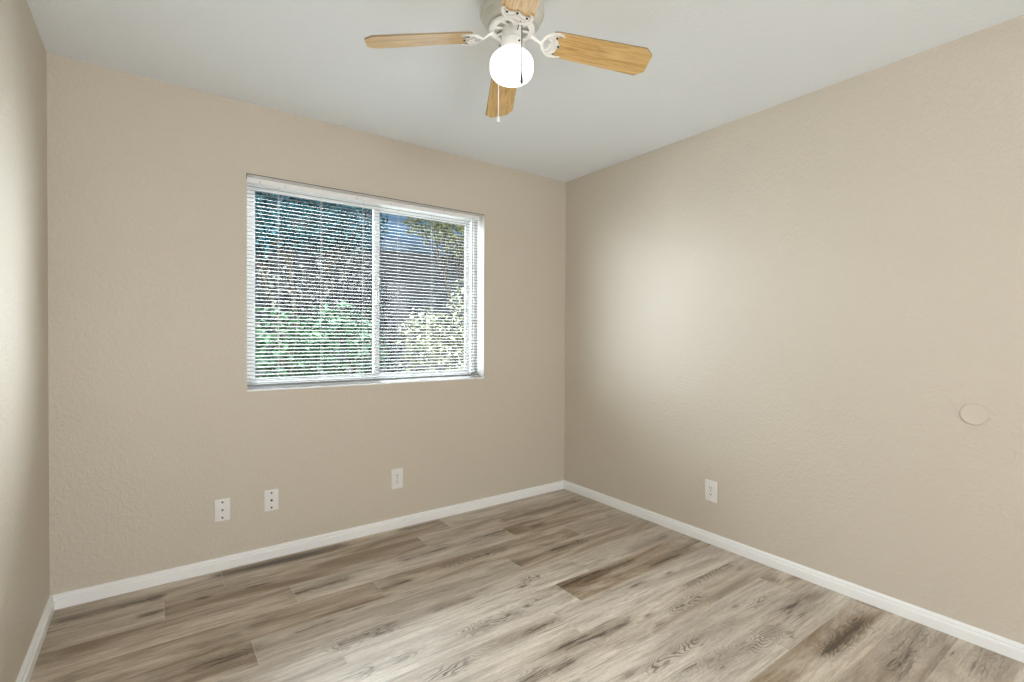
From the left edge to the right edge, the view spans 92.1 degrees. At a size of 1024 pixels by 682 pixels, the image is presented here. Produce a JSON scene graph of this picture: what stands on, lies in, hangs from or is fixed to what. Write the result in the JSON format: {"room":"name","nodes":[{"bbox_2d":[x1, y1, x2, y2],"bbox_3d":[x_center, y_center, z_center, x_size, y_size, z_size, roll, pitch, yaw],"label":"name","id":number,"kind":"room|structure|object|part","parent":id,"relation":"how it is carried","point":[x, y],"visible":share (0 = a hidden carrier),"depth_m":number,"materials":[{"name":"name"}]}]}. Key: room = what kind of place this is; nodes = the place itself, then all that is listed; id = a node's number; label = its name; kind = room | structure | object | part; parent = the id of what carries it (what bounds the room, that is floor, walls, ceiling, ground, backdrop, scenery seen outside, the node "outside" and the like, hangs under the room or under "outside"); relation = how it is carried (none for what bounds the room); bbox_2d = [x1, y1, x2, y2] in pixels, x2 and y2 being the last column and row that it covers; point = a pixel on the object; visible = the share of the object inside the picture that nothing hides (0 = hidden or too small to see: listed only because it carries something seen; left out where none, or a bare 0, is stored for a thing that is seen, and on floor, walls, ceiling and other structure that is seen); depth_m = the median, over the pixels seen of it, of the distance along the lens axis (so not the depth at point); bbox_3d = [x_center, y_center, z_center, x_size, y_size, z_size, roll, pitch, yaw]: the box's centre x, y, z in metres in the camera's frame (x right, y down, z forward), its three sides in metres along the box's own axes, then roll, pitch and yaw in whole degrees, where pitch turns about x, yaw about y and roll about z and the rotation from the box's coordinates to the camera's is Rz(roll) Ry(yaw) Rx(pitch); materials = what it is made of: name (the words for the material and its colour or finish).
{"room":"empty bedroom","nodes":[
{"label":"empty bedroom","id":0,"kind":"room"},
{"bbox_2d":[0,0,49,681],"bbox_3d":[-1.062,-0.013,0.689,0.160,2.440,3.523,0,1,-36],"label":"wall","id":1,"kind":"structure","parent":0,"point":[24,397],"depth_m":1.73,"materials":[{"name":"paint"}]},
{"bbox_2d":[16,596,54,681],"bbox_3d":[-1.042,1.174,0.821,0.019,0.062,3.363,0,1,-36],"label":"baseboard","id":2,"kind":"structure","parent":1,"relation":"attached to","point":[28,665],"depth_m":1.86,"materials":[{"name":"white paint"}]},
{"bbox_2d":[47,53,565,594],"bbox_3d":[-0.851,-0.040,3.117,3.352,2.440,0.160,0,1,-36],"label":"wall","id":3,"kind":"structure","parent":0,"point":[154,420],"depth_m":2.54,"materials":[{"name":"paint"}]},
{"bbox_2d":[214,498,229,521],"bbox_3d":[-1.498,0.874,2.554,0.070,0.114,0.015,0,1,-36],"label":"cable wall plate","id":4,"kind":"object","parent":3,"relation":"attached to","point":[221,506],"visible":1,"depth_m":2.55,"materials":[{"name":"white plastic"}]},
{"bbox_2d":[264,489,277,511],"bbox_3d":[-1.310,0.868,2.690,0.070,0.114,0.015,0,1,-36],"label":"cable wall plate","id":5,"kind":"object","parent":3,"relation":"attached to","point":[270,496],"visible":1,"depth_m":2.69,"materials":[{"name":"white plastic"}]},
{"bbox_2d":[50,480,563,609],"bbox_3d":[-0.805,1.149,3.059,3.032,0.062,0.019,0,1,-36],"label":"baseboard","id":6,"kind":"structure","parent":3,"relation":"attached to","point":[105,590],"depth_m":2.69,"materials":[{"name":"white paint"}]},
{"bbox_2d":[246,173,482,391],"bbox_3d":[-0.847,-0.312,3.114,1.494,1.156,0.163,0,1,-36],"label":"window","id":7,"kind":"structure","parent":3,"relation":"in","point":[468,270],"depth_m":3.13,"materials":[{"name":"white plastic"}]},
{"bbox_3d":[-1.152,-0.309,2.936,0.745,1.112,0.022,0,1,-36],"label":"sash","id":8,"kind":"part","parent":7,"relation":"part of","materials":[{"name":"white plastic"}]},
{"bbox_2d":[247,177,479,386],"bbox_3d":[-0.841,-0.318,3.106,1.477,1.133,0.036,0,1,-36],"label":"mini blind","id":9,"kind":"object","parent":7,"relation":"attached to","point":[250,180],"visible":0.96,"depth_m":3.02,"materials":[{"name":"white plastic"}]},
{"bbox_3d":[-0.845,0.242,3.114,1.473,0.012,0.026,0,1,-36],"label":"rail","id":10,"kind":"part","parent":9,"relation":"part of","materials":[{"name":"white plastic"}]},
{"bbox_3d":[-0.919,-0.310,3.051,0.002,1.101,0.028,0,1,-36],"label":"ladder cord","id":11,"kind":"part","parent":9,"relation":"part of","materials":[{"name":"white fabric"}]},
{"bbox_3d":[-0.735,-0.311,3.185,0.002,1.101,0.028,0,1,-36],"label":"ladder cord","id":12,"kind":"part","parent":9,"relation":"part of","materials":[{"name":"white fabric"}]},
{"bbox_3d":[-0.831,0.263,3.096,1.488,0.006,0.100,0,1,-36],"label":"sill","id":13,"kind":"part","parent":7,"relation":"part of","materials":[{"name":"white paint"}]},
{"bbox_3d":[-0.599,-0.312,3.369,0.718,1.108,0.022,0,1,-36],"label":"sash","id":14,"kind":"part","parent":7,"relation":"part of","materials":[{"name":"white plastic"}]},
{"bbox_2d":[391,468,402,488],"bbox_3d":[-0.726,0.869,3.117,0.077,0.124,0.010,0,1,-36],"label":"duplex outlet","id":15,"kind":"object","parent":3,"relation":"attached to","point":[396,474],"visible":1,"depth_m":3.11,"materials":[{"name":"white plastic"}]},
{"bbox_2d":[27,0,1023,181],"bbox_3d":[0.801,-1.285,0.835,3.352,0.120,5.763,0,1,-36],"label":"ceiling","id":16,"kind":"structure","parent":0,"point":[712,64],"depth_m":2.17,"materials":[{"name":"paint"}]},
{"bbox_2d":[364,0,651,122],"bbox_3d":[-0.001,-1.031,1.782,0.778,0.418,0.778,1,1,38],"label":"ceiling fan","id":17,"kind":"object","parent":16,"relation":"hanging from","point":[511,23],"visible":1,"depth_m":1.77,"materials":[{"name":"brown wood"}]},
{"bbox_3d":[-0.327,-1.063,1.742,0.372,0.006,0.128,-7,16,-7],"label":"blade","id":18,"kind":"part","parent":17,"relation":"part of","materials":[{"name":"brown wood"}]},
{"bbox_3d":[-0.037,-0.978,1.841,0.004,0.259,0.064,0,1,-29],"label":"pull chain","id":19,"kind":"part","parent":17,"relation":"part of","materials":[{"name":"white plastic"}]},
{"bbox_3d":[-0.040,-1.066,2.108,0.128,0.006,0.372,-14,-5,-8],"label":"blade","id":20,"kind":"part","parent":17,"relation":"part of","materials":[{"name":"brown wood"}]},
{"bbox_3d":[-0.001,-0.993,1.783,0.158,0.115,0.158,0,1,-36],"label":"glass globe","id":21,"kind":"part","parent":17,"relation":"part of","materials":[{"name":"white glass"}]},
{"bbox_3d":[0.026,-1.014,1.718,0.005,0.187,0.072,0,1,-12],"label":"pull chain","id":22,"kind":"part","parent":17,"relation":"part of","materials":[{"name":"grey metal"}]},
{"bbox_3d":[0.039,-1.058,1.456,0.128,0.006,0.372,14,6,-9],"label":"blade","id":23,"kind":"part","parent":17,"relation":"part of","materials":[{"name":"brown wood"}]},
{"bbox_3d":[0.325,-1.060,1.822,0.372,0.006,0.128,7,-14,-7],"label":"blade","id":24,"kind":"part","parent":17,"relation":"part of","materials":[{"name":"brown wood"}]},
{"bbox_2d":[29,489,1023,681],"bbox_3d":[0.787,1.285,0.866,3.352,0.140,5.766,0,1,-36],"label":"floor","id":25,"kind":"structure","parent":0,"point":[562,585],"depth_m":2.10,"materials":[{"name":"beige laminate"}]},
{"bbox_2d":[564,15,1023,643],"bbox_3d":[1.522,-0.021,2.564,0.160,2.440,3.523,0,1,-36],"label":"wall","id":26,"kind":"structure","parent":0,"point":[796,306],"depth_m":2.38,"materials":[{"name":"paint"}]},
{"bbox_2d":[705,479,716,502],"bbox_3d":[1.172,0.883,2.906,0.010,0.124,0.077,0,1,-36],"label":"duplex outlet","id":27,"kind":"object","parent":26,"relation":"attached to","point":[710,486],"visible":1,"depth_m":2.90,"materials":[{"name":"white plastic"}]},
{"bbox_2d":[564,480,1023,662],"bbox_3d":[1.397,1.166,2.590,0.019,0.062,3.363,0,1,-36],"label":"baseboard","id":28,"kind":"structure","parent":26,"relation":"attached to","point":[1004,646],"depth_m":2.37,"materials":[{"name":"white paint"}]},
{"bbox_2d":[960,404,988,424],"bbox_3d":[1.848,0.293,1.974,0.008,0.086,0.086,0,1,-36],"label":"round cover plate","id":29,"kind":"object","parent":26,"relation":"attached to","point":[973,414],"visible":1,"depth_m":1.97,"materials":[{"name":"beige plastic"}]},
{"label":"outside","id":30,"kind":"structure","parent":0,"visible":0},
{"bbox_3d":[-8.115,1.207,14.594,44.000,0.100,26.877,0,1,-36],"label":"ground","id":31,"kind":"structure","parent":30,"visible":0},
{"bbox_2d":[255,301,388,377],"bbox_3d":[-2.237,0.435,5.345,2.013,1.803,1.310,0,1,-36],"label":"shrub","id":32,"kind":"object","parent":31,"relation":"on","point":[342,323],"visible":0.25,"depth_m":5.30,"materials":[{"name":"green plant"}]},
{"bbox_2d":[255,191,389,375],"bbox_3d":[-3.525,-0.858,8.157,3.249,4.254,1.284,0,1,-36],"label":"tree","id":33,"kind":"object","parent":31,"relation":"on","point":[257,208],"visible":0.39,"depth_m":8.03,"materials":[{"name":"teal plant"}]},
{"bbox_2d":[255,245,408,377],"bbox_3d":[-2.711,-0.065,7.131,2.456,2.701,1.209,0,1,-36],"label":"shrub","id":34,"kind":"object","parent":31,"relation":"on","point":[346,279],"visible":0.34,"depth_m":7.06,"materials":[{"name":"green plant"}]},
{"bbox_2d":[255,223,464,377],"bbox_3d":[-4.496,-0.785,12.152,18.200,3.980,6.030,0,1,-36],"label":"house","id":35,"kind":"structure","parent":31,"relation":"on","point":[426,304],"depth_m":10.45,"materials":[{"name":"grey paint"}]},
{"bbox_2d":[395,278,464,371],"bbox_3d":[-0.852,0.191,6.657,1.373,2.204,1.067,0,1,-36],"label":"shrub","id":36,"kind":"object","parent":31,"relation":"on","point":[461,328],"visible":0.34,"depth_m":6.51,"materials":[{"name":"green plant"}]},
{"bbox_2d":[402,216,464,354],"bbox_3d":[-0.989,-0.735,9.897,2.497,3.987,1.154,0,1,-36],"label":"tree","id":37,"kind":"object","parent":31,"relation":"on","point":[446,237],"visible":0.22,"depth_m":9.54,"materials":[{"name":"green plant"}]}
]}

